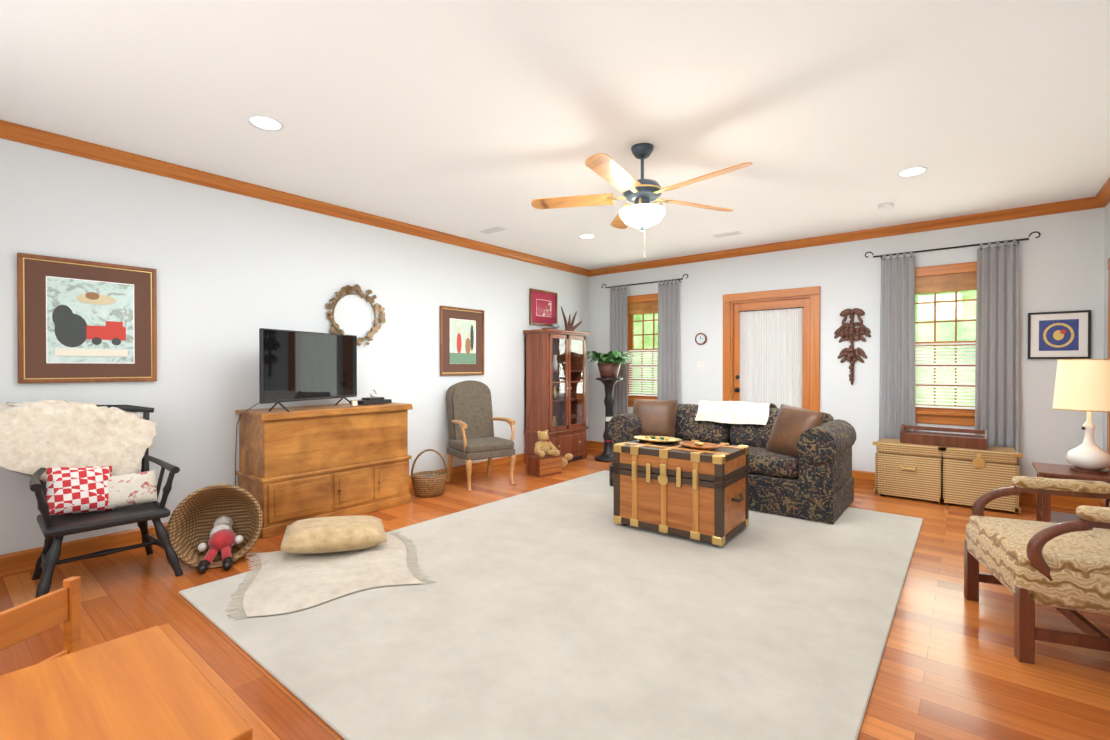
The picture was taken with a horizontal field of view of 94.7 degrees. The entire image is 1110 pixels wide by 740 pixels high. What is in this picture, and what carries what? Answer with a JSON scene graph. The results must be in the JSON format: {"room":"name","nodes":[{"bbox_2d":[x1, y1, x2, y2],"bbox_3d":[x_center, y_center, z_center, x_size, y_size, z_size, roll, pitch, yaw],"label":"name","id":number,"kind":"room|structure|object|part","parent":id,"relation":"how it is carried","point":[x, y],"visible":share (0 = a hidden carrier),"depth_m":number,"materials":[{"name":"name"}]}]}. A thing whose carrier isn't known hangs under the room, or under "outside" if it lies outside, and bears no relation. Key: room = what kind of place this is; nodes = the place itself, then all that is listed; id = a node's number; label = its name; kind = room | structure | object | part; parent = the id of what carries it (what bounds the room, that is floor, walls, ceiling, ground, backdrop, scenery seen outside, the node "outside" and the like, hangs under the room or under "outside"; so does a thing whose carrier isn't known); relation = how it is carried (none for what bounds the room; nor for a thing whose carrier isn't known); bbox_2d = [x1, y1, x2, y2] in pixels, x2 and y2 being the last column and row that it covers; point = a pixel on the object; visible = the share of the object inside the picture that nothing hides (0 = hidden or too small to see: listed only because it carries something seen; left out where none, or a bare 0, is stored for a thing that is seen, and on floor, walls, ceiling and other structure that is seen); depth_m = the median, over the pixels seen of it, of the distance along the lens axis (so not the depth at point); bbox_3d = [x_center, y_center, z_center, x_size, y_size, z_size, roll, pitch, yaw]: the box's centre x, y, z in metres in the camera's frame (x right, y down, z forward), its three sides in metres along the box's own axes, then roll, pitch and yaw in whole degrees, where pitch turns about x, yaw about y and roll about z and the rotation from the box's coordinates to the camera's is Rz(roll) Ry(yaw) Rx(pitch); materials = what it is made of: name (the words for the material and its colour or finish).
{"room":"living room","nodes":[
{"label":"living room","id":0,"kind":"room"},
{"bbox_2d":[0,138,588,554],"bbox_3d":[-1.742,-0.132,5.096,0.150,2.700,7.270,0,0,39],"label":"wall","id":1,"kind":"structure","parent":0,"point":[235,273],"depth_m":4.00,"materials":[{"name":"white paint"}]},
{"bbox_2d":[17,253,156,383],"bbox_3d":[-3.033,-0.315,3.354,0.030,0.790,0.680,0,0,39],"label":"picture","id":2,"kind":"object","parent":1,"relation":"attached to","point":[83,321],"visible":1,"depth_m":3.32,"materials":[{"name":"brown wood"}]},
{"bbox_2d":[0,441,587,577],"bbox_3d":[-1.672,1.154,5.048,0.030,0.130,6.970,0,0,39],"label":"baseboard","id":3,"kind":"structure","parent":1,"relation":"attached to","point":[17,562],"depth_m":3.38,"materials":[{"name":"brown wood"}]},
{"bbox_2d":[0,120,590,276],"bbox_3d":[-1.658,-1.437,5.020,0.066,0.088,6.970,0,0,39],"label":"crown molding","id":4,"kind":"structure","parent":1,"relation":"attached to","point":[11,131],"depth_m":3.97,"materials":[{"name":"brown wood"}]},
{"bbox_2d":[325,284,385,345],"bbox_3d":[-1.855,-0.511,4.788,0.088,0.587,0.590,0,0,39],"label":"mirror","id":5,"kind":"object","parent":1,"relation":"attached to","point":[348,289],"visible":0.85,"depth_m":4.79,"materials":[{"name":"brown metal"}]},
{"bbox_2d":[440,306,483,375],"bbox_3d":[-1.045,-0.322,5.811,0.030,0.760,0.640,0,0,39],"label":"framed picture","id":6,"kind":"object","parent":1,"relation":"attached to","point":[461,341],"visible":0.98,"depth_m":5.79,"materials":[{"name":"brown wood"}]},
{"bbox_2d":[529,288,556,326],"bbox_3d":[-0.151,-0.834,6.911,0.030,0.470,0.560,0,0,39],"label":"framed picture","id":7,"kind":"object","parent":1,"relation":"attached to","point":[542,308],"visible":0.92,"depth_m":6.89},
{"bbox_2d":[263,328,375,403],"bbox_3d":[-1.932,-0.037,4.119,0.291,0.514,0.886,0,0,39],"label":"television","id":8,"kind":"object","parent":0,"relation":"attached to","point":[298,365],"depth_m":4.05,"materials":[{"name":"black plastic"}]},
{"bbox_2d":[0,450,1109,739],"bbox_3d":[0.407,1.280,3.366,5.680,0.100,7.270,0,0,39],"label":"floor","id":9,"kind":"structure","parent":0,"point":[950,666],"depth_m":2.35,"materials":[{"name":"brown wood"}]},
{"bbox_2d":[0,576,80,663],"bbox_3d":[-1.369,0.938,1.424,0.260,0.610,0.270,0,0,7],"label":"chair","id":10,"kind":"object","parent":9,"relation":"on","point":[26,620],"visible":0.35,"depth_m":1.49,"materials":[{"name":"brown wood"}]},
{"bbox_2d":[0,399,183,597],"bbox_3d":[-2.778,0.708,2.987,0.729,1.066,0.849,0,1,41],"label":"chair","id":11,"kind":"object","parent":9,"relation":"on","point":[80,463],"visible":0.98,"depth_m":3.02,"materials":[{"name":"black paint"}]},
{"bbox_2d":[0,626,252,739],"bbox_3d":[-1.015,0.995,1.131,0.680,0.500,0.390,0,0,39],"label":"table","id":12,"kind":"object","parent":9,"relation":"on","point":[153,683],"visible":1,"depth_m":1.16,"materials":[{"name":"brown wood"}]},
{"bbox_2d":[167,484,262,573],"bbox_3d":[-2.171,0.985,3.303,0.515,0.499,0.486,0,0,-24],"label":"basket","id":13,"kind":"object","parent":9,"relation":"on","point":[214,526],"visible":1,"depth_m":3.33,"materials":[{"name":"wicker"}]},
{"bbox_2d":[235,408,338,479],"bbox_3d":[-2.128,0.565,4.065,0.524,0.450,0.505,0,0,39],"label":"wooden chest","id":14,"kind":"object","parent":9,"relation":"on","point":[275,443],"depth_m":3.92,"materials":[{"name":"brown wood"}]},
{"bbox_2d":[235,472,338,538],"bbox_3d":[-2.131,1.022,4.064,0.524,0.405,0.515,0,0,39],"label":"base cabinet","id":15,"kind":"object","parent":9,"relation":"on","point":[283,503],"depth_m":3.89,"materials":[{"name":"brown wood"}]},
{"bbox_3d":[-2.344,0.615,3.921,0.346,0.822,0.125,0,0,39],"label":"cord","id":16,"kind":"part","parent":15,"relation":"part of","materials":[{"name":"black plastic"}]},
{"bbox_2d":[257,328,378,403],"bbox_3d":[-1.950,-0.032,4.126,0.323,0.544,0.910,0,0,39],"label":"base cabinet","id":17,"kind":"object","parent":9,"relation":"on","point":[261,329],"depth_m":3.68,"materials":[{"name":"black plastic"}]},
{"bbox_2d":[351,400,357,405],"bbox_3d":[-1.706,0.283,4.356,0.026,0.051,0.055,0,0,29],"label":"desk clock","id":18,"kind":"object","parent":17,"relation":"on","point":[354,402],"depth_m":4.34,"materials":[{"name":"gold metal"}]},
{"bbox_2d":[323,404,378,467],"bbox_3d":[-1.856,0.562,4.401,0.524,0.450,0.360,0,0,39],"label":"base cabinet","id":19,"kind":"object","parent":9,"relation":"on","point":[350,458],"depth_m":4.31,"materials":[{"name":"brown wood"}]},
{"bbox_2d":[339,464,378,515],"bbox_3d":[-1.856,1.020,4.404,0.524,0.405,0.360,0,0,39],"label":"base cabinet","id":20,"kind":"object","parent":9,"relation":"on","point":[358,487],"depth_m":4.30,"materials":[{"name":"brown wood"}]},
{"bbox_2d":[359,404,412,463],"bbox_3d":[-1.627,0.561,4.683,0.524,0.450,0.365,0,0,39],"label":"base cabinet","id":21,"kind":"object","parent":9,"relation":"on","point":[393,418],"depth_m":4.57,"materials":[{"name":"brown wood"}]},
{"bbox_2d":[379,456,411,509],"bbox_3d":[-1.624,1.018,4.690,0.524,0.405,0.375,0,0,39],"label":"base cabinet","id":22,"kind":"object","parent":9,"relation":"on","point":[393,475],"depth_m":4.56,"materials":[{"name":"brown wood"}]},
{"bbox_2d":[411,449,446,496],"bbox_3d":[-1.225,0.996,4.988,0.350,0.447,0.280,0,0,-21],"label":"basket","id":23,"kind":"object","parent":9,"relation":"on","point":[428,483],"visible":1,"depth_m":4.90,"materials":[{"name":"wicker"}]},
{"bbox_2d":[446,380,515,491],"bbox_3d":[-0.818,0.673,5.507,0.612,1.115,0.642,0,0,-35],"label":"chair","id":24,"kind":"object","parent":9,"relation":"on","point":[470,417],"visible":0.98,"depth_m":5.53,"materials":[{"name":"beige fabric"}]},
{"bbox_2d":[526,430,573,476],"bbox_3d":[0.008,0.957,6.068,0.671,0.510,0.346,0,1,-41],"label":"crate","id":25,"kind":"object","parent":9,"relation":"on","point":[544,460],"visible":1,"depth_m":5.91,"materials":[{"name":"brown wood"}]},
{"bbox_2d":[179,470,922,739],"bbox_3d":[0.464,1.222,3.500,3.100,0.014,4.250,0,0,39],"label":"rug","id":26,"kind":"object","parent":9,"relation":"on","point":[569,610],"visible":0.9,"depth_m":2.41,"materials":[{"name":"carpet"}]},
{"bbox_2d":[225,515,435,619],"bbox_3d":[-1.376,1.116,3.179,1.086,0.197,1.121,0,0,-29],"label":"throw blanket","id":27,"kind":"object","parent":26,"relation":"on","point":[315,561],"visible":0.98,"depth_m":3.13,"materials":[{"name":"beige fabric"}]},
{"bbox_2d":[280,515,386,553],"bbox_3d":[-1.484,1.104,3.461,0.620,0.178,0.460,0,0,-23],"label":"pillow","id":28,"kind":"object","parent":27,"relation":"on","point":[356,534],"depth_m":3.32,"materials":[{"name":"beige fabric"}]},
{"bbox_2d":[614,436,748,545],"bbox_3d":[0.965,0.873,3.941,0.943,0.676,0.602,0,0,38],"label":"trunk","id":29,"kind":"object","parent":26,"relation":"on","point":[696,490],"visible":1,"depth_m":3.70,"materials":[{"name":"brown wood"}]},
{"bbox_2d":[608,399,855,523],"bbox_3d":[1.661,0.754,5.007,2.110,0.891,0.951,0,0,39],"label":"sofa","id":30,"kind":"object","parent":26,"relation":"on","point":[800,463],"visible":0.77,"depth_m":4.43,"materials":[{"name":"black fabric"}]},
{"bbox_2d":[633,399,676,436],"bbox_3d":[1.027,0.527,5.335,0.483,0.426,0.277,0,0,39],"label":"pillow","id":31,"kind":"object","parent":30,"relation":"on","point":[654,417],"depth_m":5.26,"materials":[{"name":"brown leather"}]},
{"bbox_2d":[695,400,776,424],"bbox_3d":[1.832,0.427,5.169,0.720,0.231,0.433,0,0,39],"label":"throw","id":32,"kind":"object","parent":30,"relation":"on","point":[706,412],"depth_m":5.04,"materials":[{"name":"white fabric"}]},
{"bbox_2d":[765,404,824,458],"bbox_3d":[2.086,0.543,4.466,0.514,0.460,0.361,0,0,39],"label":"pillow","id":33,"kind":"object","parent":30,"relation":"on","point":[790,422],"depth_m":4.42,"materials":[{"name":"brown leather"}]},
{"bbox_2d":[523,306,589,463],"bbox_3d":[0.081,0.174,6.851,0.429,2.065,1.038,0,0,39],"label":"curio cabinet","id":34,"kind":"object","parent":9,"relation":"on","point":[555,383],"visible":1,"depth_m":6.62,"materials":[{"name":"brown wood"}]},
{"bbox_2d":[585,351,635,461],"bbox_3d":[0.732,0.476,6.875,0.704,1.460,0.693,0,0,39],"label":"plant stand","id":35,"kind":"object","parent":9,"relation":"on","point":[609,366],"visible":0.96,"depth_m":6.81,"materials":[{"name":"black paint"}]},
{"bbox_2d":[872,424,987,503],"bbox_3d":[3.540,0.874,4.846,0.866,0.692,0.431,0,0,39],"label":"wicker trunk","id":36,"kind":"object","parent":9,"relation":"on","point":[908,463],"visible":0.98,"depth_m":4.77,"materials":[{"name":"beige wicker"}]},
{"bbox_2d":[939,446,1022,513],"bbox_3d":[3.825,0.960,4.623,0.570,0.523,0.420,0,0,39],"label":"wicker trunk","id":37,"kind":"object","parent":9,"relation":"on","point":[970,476],"visible":0.92,"depth_m":4.47,"materials":[{"name":"beige wicker"}]},
{"bbox_2d":[964,476,1109,663],"bbox_3d":[2.439,0.738,2.333,0.739,0.998,0.709,0,0,23],"label":"armchair","id":38,"kind":"object","parent":9,"relation":"on","point":[1063,568],"visible":1,"depth_m":2.18,"materials":[{"name":"fabric"},{"name":"mahogany wood"}]},
{"bbox_2d":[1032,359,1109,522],"bbox_3d":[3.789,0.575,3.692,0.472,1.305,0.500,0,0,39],"label":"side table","id":39,"kind":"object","parent":9,"relation":"on","point":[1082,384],"visible":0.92,"depth_m":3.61,"materials":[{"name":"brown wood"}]},
{"bbox_2d":[1052,359,1109,473],"bbox_3d":[3.823,0.325,3.663,0.384,0.804,0.384,0,0,39],"label":"table lamp","id":40,"kind":"object","parent":39,"relation":"on","point":[1080,384],"depth_m":3.59,"materials":[{"name":"white ceramic"}]},
{"bbox_2d":[0,0,1109,269],"bbox_3d":[0.407,-1.520,3.347,5.680,0.100,7.270,0,0,39],"label":"ceiling","id":41,"kind":"structure","parent":0,"point":[468,118],"depth_m":2.81,"materials":[{"name":"white paint"}]},
{"bbox_2d":[247,115,283,130],"bbox_3d":[-1.719,-1.465,3.042,0.190,0.004,0.190,0,0,39],"label":"recessed light","id":42,"kind":"object","parent":41,"relation":"in","point":[264,123],"visible":1,"depth_m":3.04,"materials":[{"name":"white plastic"}]},
{"bbox_2d":[479,227,505,233],"bbox_3d":[-0.662,-1.478,5.428,0.300,0.010,0.120,0,0,39],"label":"ceiling vent","id":43,"kind":"object","parent":41,"relation":"in","point":[492,230],"visible":1,"depth_m":5.41,"materials":[{"name":"white metal"}]},
{"bbox_2d":[579,234,595,238],"bbox_3d":[0.356,-1.483,5.685,0.190,0.004,0.190,0,0,39],"label":"recessed light","id":44,"kind":"object","parent":41,"relation":"in","point":[586,236],"visible":1,"depth_m":5.68,"materials":[{"name":"white plastic"}]},
{"bbox_2d":[531,143,752,257],"bbox_3d":[0.581,-1.104,3.339,1.431,0.732,1.430,0,0,39],"label":"ceiling fan","id":45,"kind":"object","parent":41,"relation":"hanging from","point":[642,212],"visible":1,"depth_m":3.31,"materials":[{"name":"brown wood"}]},
{"bbox_2d":[712,231,742,237],"bbox_3d":[1.888,-1.480,5.590,0.300,0.010,0.120,0,0,39],"label":"ceiling vent","id":46,"kind":"object","parent":41,"relation":"in","point":[728,234],"visible":0.98,"depth_m":5.57,"materials":[{"name":"white metal"}]},
{"bbox_2d":[878,203,893,209],"bbox_3d":[2.961,-1.463,4.580,0.118,0.030,0.120,0,0,39],"label":"smoke detector","id":47,"kind":"object","parent":41,"relation":"attached to","point":[885,206],"visible":1,"depth_m":4.56,"materials":[{"name":"white plastic"}]},
{"bbox_2d":[897,167,927,176],"bbox_3d":[2.652,-1.470,3.801,0.190,0.004,0.190,0,0,39],"label":"recessed light","id":48,"kind":"object","parent":41,"relation":"in","point":[913,172],"visible":1,"depth_m":3.79,"materials":[{"name":"white plastic"}]},
{"bbox_2d":[589,207,1104,476],"bbox_3d":[2.647,-0.139,6.124,5.380,2.700,0.150,0,0,39],"label":"wall","id":49,"kind":"structure","parent":0,"point":[1061,262],"depth_m":5.47,"materials":[{"name":"white paint"}]},
{"bbox_2d":[588,441,603,450],"bbox_3d":[1.315,1.140,7.094,2.040,0.130,0.030,0,0,39],"label":"baseboard","id":50,"kind":"structure","parent":49,"relation":"attached to","point":[592,445],"depth_m":7.66,"materials":[{"name":"brown wood"}]},
{"bbox_2d":[627,293,657,406],"bbox_3d":[1.281,-0.263,7.170,0.830,1.575,0.180,0,0,39],"label":"window","id":51,"kind":"structure","parent":49,"relation":"in","point":[643,304],"depth_m":7.22,"materials":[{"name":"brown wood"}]},
{"bbox_2d":[601,274,687,416],"bbox_3d":[1.228,-0.038,7.105,1.350,2.435,0.113,0,0,39],"label":"curtain","id":52,"kind":"object","parent":49,"relation":"attached to","point":[667,381],"visible":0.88,"depth_m":6.91,"materials":[{"name":"grey fabric"}]},
{"bbox_2d":[695,333,706,344],"bbox_3d":[1.888,-0.402,6.615,0.156,0.156,0.039,0,0,39],"label":"round clock","id":53,"kind":"object","parent":49,"relation":"attached to","point":[700,338],"visible":0.96,"depth_m":6.60,"materials":[{"name":"brown wood"}]},
{"bbox_2d":[697,361,705,369],"bbox_3d":[1.896,-0.062,6.627,0.120,0.115,0.013,0,0,39],"label":"switch plate","id":54,"kind":"object","parent":49,"relation":"attached to","point":[701,365],"visible":1,"depth_m":6.62,"materials":[{"name":"white plastic"}]},
{"bbox_2d":[723,286,820,411],"bbox_3d":[2.591,0.134,6.153,1.110,2.155,0.177,0,0,39],"label":"door","id":55,"kind":"structure","parent":49,"relation":"attached to","point":[771,346],"depth_m":6.11,"materials":[{"name":"brown wood"}]},
{"bbox_2d":[588,197,1094,275],"bbox_3d":[2.586,-1.444,6.025,5.220,0.088,0.066,0,0,39],"label":"crown molding","id":56,"kind":"structure","parent":49,"relation":"attached to","point":[1083,203],"depth_m":5.39,"materials":[{"name":"brown wood"}]},
{"bbox_2d":[834,308,870,384],"bbox_3d":[3.210,-0.250,5.532,0.353,0.834,0.063,0,0,39],"label":"carving","id":57,"kind":"object","parent":49,"relation":"attached to","point":[849,329],"visible":1,"depth_m":5.52,"materials":[{"name":"brown wood"}]},
{"bbox_2d":[915,261,976,425],"bbox_3d":[3.870,-0.249,5.075,0.830,1.575,0.180,0,0,39],"label":"window","id":58,"kind":"structure","parent":49,"relation":"in","point":[940,279],"depth_m":5.06,"materials":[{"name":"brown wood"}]},
{"bbox_2d":[865,231,1040,464],"bbox_3d":[3.816,-0.024,5.010,1.350,2.435,0.113,0,0,39],"label":"curtain","id":59,"kind":"object","parent":49,"relation":"attached to","point":[997,366],"visible":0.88,"depth_m":4.81,"materials":[{"name":"grey fabric"}]},
{"bbox_2d":[852,470,1104,509],"bbox_3d":[3.830,1.154,5.059,2.190,0.130,0.030,0,0,39],"label":"baseboard","id":60,"kind":"structure","parent":49,"relation":"attached to","point":[864,477],"depth_m":4.55,"materials":[{"name":"brown wood"}]},
{"bbox_2d":[1028,310,1090,358],"bbox_3d":[4.462,-0.308,4.535,0.400,0.420,0.030,0,0,39],"label":"framed picture","id":61,"kind":"object","parent":49,"relation":"attached to","point":[1060,335],"visible":1,"depth_m":4.53,"materials":[{"name":"paper"}]},
{"bbox_2d":[1103,202,1109,451],"bbox_3d":[2.556,-0.108,1.617,0.150,2.700,7.270,0,0,39],"label":"wall","id":62,"kind":"structure","parent":0,"point":[1107,234],"depth_m":4.30,"materials":[{"name":"white paint"}]},
{"bbox_2d":[1092,177,1109,207],"bbox_3d":[2.472,-1.415,1.676,0.066,0.088,6.970,0,0,39],"label":"crown molding","id":63,"kind":"structure","parent":62,"relation":"attached to","point":[1102,198],"depth_m":4.24,"materials":[{"name":"brown wood"}]},
{"bbox_2d":[1107,258,1109,468],"bbox_3d":[4.145,0.165,3.723,0.026,2.125,1.090,0,0,39],"label":"door frame","id":64,"kind":"structure","parent":62,"relation":"attached to","point":[1108,432],"depth_m":4.11,"materials":[{"name":"brown wood"}]},
{"label":"outside","id":65,"kind":"structure","parent":0,"visible":0},
{"bbox_2d":[632,290,976,405],"bbox_3d":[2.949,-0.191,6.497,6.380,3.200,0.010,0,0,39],"label":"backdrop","id":66,"kind":"structure","parent":65,"point":[926,327],"depth_m":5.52,"materials":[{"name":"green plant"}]}
]}

